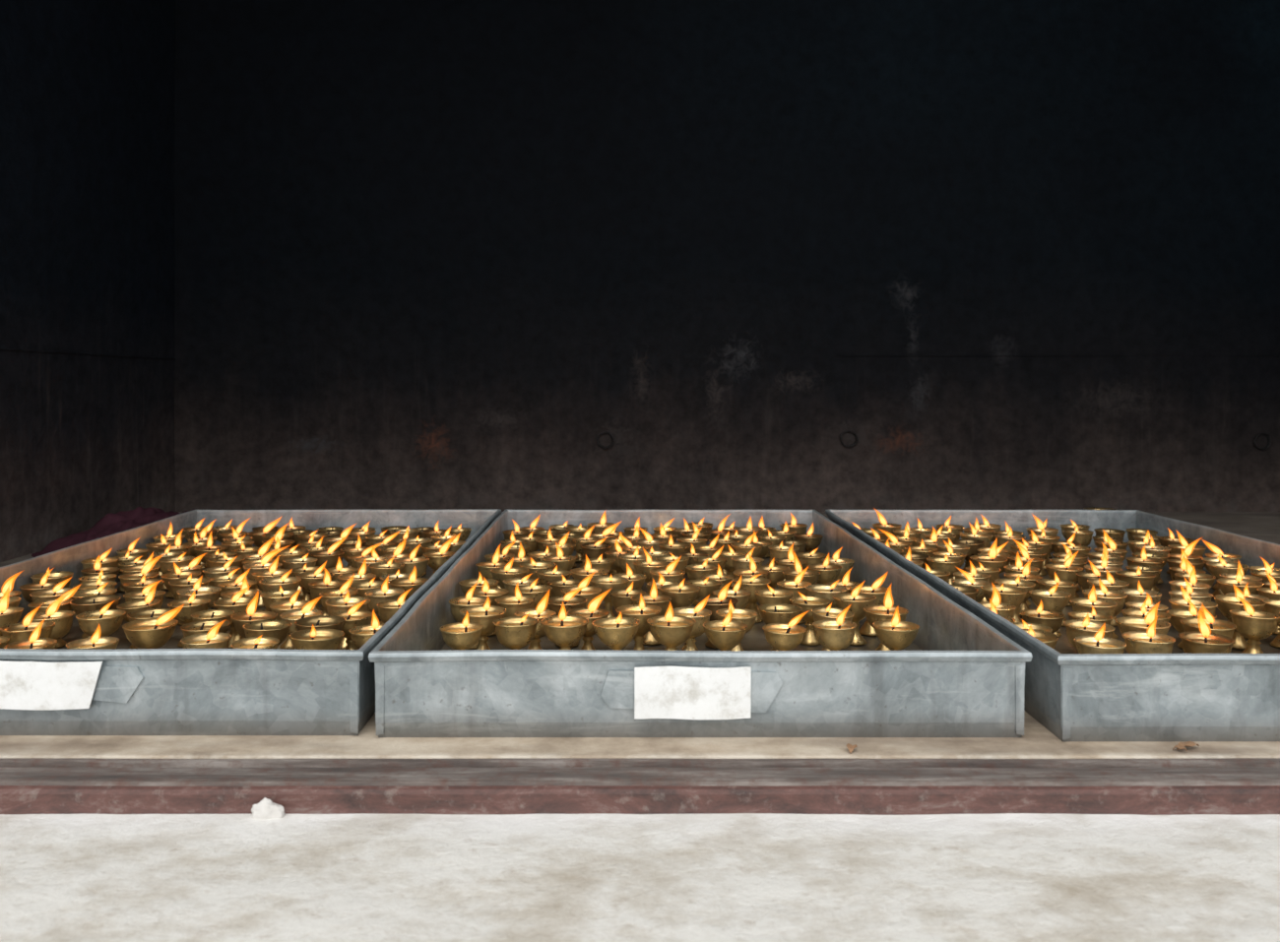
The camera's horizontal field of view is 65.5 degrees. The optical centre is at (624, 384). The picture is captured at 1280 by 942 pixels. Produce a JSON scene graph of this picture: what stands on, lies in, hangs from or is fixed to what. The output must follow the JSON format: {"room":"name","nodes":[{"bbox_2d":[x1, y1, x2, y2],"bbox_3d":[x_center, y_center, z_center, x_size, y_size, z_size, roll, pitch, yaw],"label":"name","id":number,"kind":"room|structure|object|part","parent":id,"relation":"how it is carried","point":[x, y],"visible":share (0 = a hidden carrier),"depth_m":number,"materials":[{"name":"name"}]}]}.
{"room":"house of worship","nodes":[
{"label":"house of worship","id":0,"kind":"room"},
{"bbox_2d":[0,0,176,562],"bbox_3d":[-1.671,-0.693,2.221,0.157,2.400,2.642,0,0,0],"label":"wall","id":1,"kind":"structure","parent":0,"point":[87,87],"depth_m":2.95,"materials":[{"name":"black paint"}]},
{"bbox_2d":[0,512,1279,759],"bbox_3d":[0.500,0.517,2.461,4.500,0.120,2.478,0,0,0],"label":"ledge","id":2,"kind":"structure","parent":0,"point":[1037,741],"depth_m":1.25,"materials":[{"name":"stone"}]},
{"bbox_2d":[31,507,192,557],"bbox_3d":[-1.397,0.405,2.892,0.359,0.099,0.589,0,0,0],"label":"rag","id":3,"kind":"object","parent":2,"relation":"on","point":[110,524],"visible":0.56,"depth_m":2.78,"materials":[{"name":"red fabric"}]},
{"bbox_2d":[0,509,501,735],"bbox_3d":[-0.757,0.399,2.004,0.843,0.115,1.447,0,0,0],"label":"tray","id":4,"kind":"object","parent":2,"relation":"on","point":[169,689],"visible":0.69,"depth_m":1.29,"materials":[{"name":"grey metal"}]},
{"bbox_3d":[-0.766,0.389,1.283,0.188,0.063,0.004,0,0,0],"label":"white label plate","id":5,"kind":"part","parent":4,"relation":"part of","materials":[{"name":"white paper"}]},
{"bbox_2d":[0,518,471,649],"bbox_3d":[-0.758,0.391,2.041,0.810,0.126,1.231,0,0,0],"label":"lamps","id":6,"kind":"object","parent":4,"relation":"in","point":[286,564],"visible":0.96,"depth_m":1.84,"materials":[{"name":"gold metal"}]},
{"bbox_2d":[0,758,1279,815],"bbox_3d":[0.500,0.517,1.183,6.000,0.121,0.074,0,0,0],"label":"rail","id":7,"kind":"object","parent":2,"relation":"attached to","point":[28,786],"visible":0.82,"depth_m":1.15,"materials":[{"name":"wood"}]},
{"bbox_2d":[368,510,1032,737],"bbox_3d":[0.098,0.400,2.001,0.855,0.115,1.454,0,0,0],"label":"tray","id":8,"kind":"object","parent":2,"relation":"on","point":[960,676],"visible":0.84,"depth_m":1.28,"materials":[{"name":"grey metal"}]},
{"bbox_2d":[439,512,919,650],"bbox_3d":[0.092,0.393,2.099,0.808,0.124,1.162,0,0,0],"label":"lamps","id":9,"kind":"object","parent":8,"relation":"in","point":[510,596],"visible":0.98,"depth_m":1.83,"materials":[{"name":"gold metal"}]},
{"bbox_3d":[0.087,0.396,1.276,0.149,0.068,0.004,0,0,0],"label":"white label plate","id":10,"kind":"part","parent":8,"relation":"part of","materials":[{"name":"white paper"}]},
{"bbox_2d":[845,743,857,753],"bbox_3d":[0.283,0.452,1.238,0.016,0.008,0.016,0,0,-23],"label":"dry leaf","id":11,"kind":"object","parent":2,"relation":"on","point":[850,746],"visible":1,"depth_m":1.24,"materials":[{"name":"brown plant"}]},
{"bbox_2d":[825,510,1279,741],"bbox_3d":[0.978,0.400,1.994,0.861,0.115,1.466,0,0,0],"label":"tray","id":12,"kind":"object","parent":2,"relation":"on","point":[1178,695],"visible":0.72,"depth_m":1.27,"materials":[{"name":"grey metal"}]},
{"bbox_2d":[852,511,1279,653],"bbox_3d":[0.969,0.391,2.043,0.812,0.127,1.247,0,0,0],"label":"lamps","id":13,"kind":"object","parent":12,"relation":"in","point":[1144,626],"visible":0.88,"depth_m":1.90,"materials":[{"name":"gold metal"}]},
{"bbox_2d":[1083,508,1116,510],"bbox_3d":[1.359,0.407,2.840,0.092,0.099,0.092,0,0,0],"label":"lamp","id":14,"kind":"object","parent":2,"relation":"on","point":[1084,508],"visible":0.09,"depth_m":2.88,"materials":[{"name":"gold metal"}]},
{"bbox_2d":[1172,745,1187,752],"bbox_3d":[0.690,0.453,1.236,0.014,0.007,0.010,0,0,0],"label":"dry leaf","id":15,"kind":"object","parent":2,"relation":"on","point":[1177,746],"visible":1,"depth_m":1.24,"materials":[{"name":"brown plant"}]},
{"bbox_2d":[1176,741,1199,750],"bbox_3d":[0.705,0.452,1.245,0.033,0.008,0.015,0,0,0],"label":"dry leaf","id":16,"kind":"object","parent":2,"relation":"on","point":[1187,743],"visible":1,"depth_m":1.25,"materials":[{"name":"brown plant"}]},
{"bbox_2d":[173,0,1279,511],"bbox_3d":[0.500,-0.693,3.623,4.500,2.400,0.155,0,0,0],"label":"wall","id":17,"kind":"structure","parent":0,"point":[428,253],"depth_m":3.55,"materials":[{"name":"black paint"}]},
{"bbox_2d":[596,431,614,448],"bbox_3d":[-0.068,0.200,3.554,0.064,0.065,0.032,0,0,0],"label":"pipe stub","id":18,"kind":"object","parent":17,"relation":"attached to","point":[604,432],"visible":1,"depth_m":3.54,"materials":[{"name":"black metal"}]},
{"bbox_2d":[839,430,858,447],"bbox_3d":[0.800,0.196,3.554,0.065,0.062,0.032,0,0,0],"label":"pipe stub","id":19,"kind":"object","parent":17,"relation":"attached to","point":[844,432],"visible":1,"depth_m":3.54,"materials":[{"name":"black metal"}]},
{"bbox_2d":[834,355,1279,356],"bbox_3d":[1.670,-0.101,3.552,1.840,0.003,0.016,0,0,0],"label":"low seam","id":20,"kind":"object","parent":17,"relation":"attached to","point":[835,355],"visible":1,"depth_m":3.54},
{"bbox_2d":[1253,433,1271,449],"bbox_3d":[2.269,0.205,3.554,0.061,0.063,0.032,0,0,0],"label":"pipe stub","id":21,"kind":"object","parent":17,"relation":"attached to","point":[1266,435],"visible":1,"depth_m":3.54,"materials":[{"name":"black metal"}]},
{"bbox_3d":[0.500,1.127,-3.312,15.000,0.100,7.375,0,0,0],"label":"ground","id":22,"kind":"structure","parent":0,"visible":0},
{"bbox_2d":[0,813,1279,941],"bbox_3d":[0.500,0.785,0.761,6.200,0.585,0.766,0,0,0],"label":"floor","id":23,"kind":"structure","parent":22,"relation":"on","point":[361,877],"depth_m":1.00,"materials":[{"name":"stone"}]},
{"bbox_2d":[251,797,285,819],"bbox_3d":[-0.407,0.484,1.136,0.039,0.024,0.014,0,0,0],"label":"lump","id":24,"kind":"object","parent":23,"relation":"on","point":[266,808],"visible":1,"depth_m":1.13,"materials":[{"name":"white wax"}]}
]}

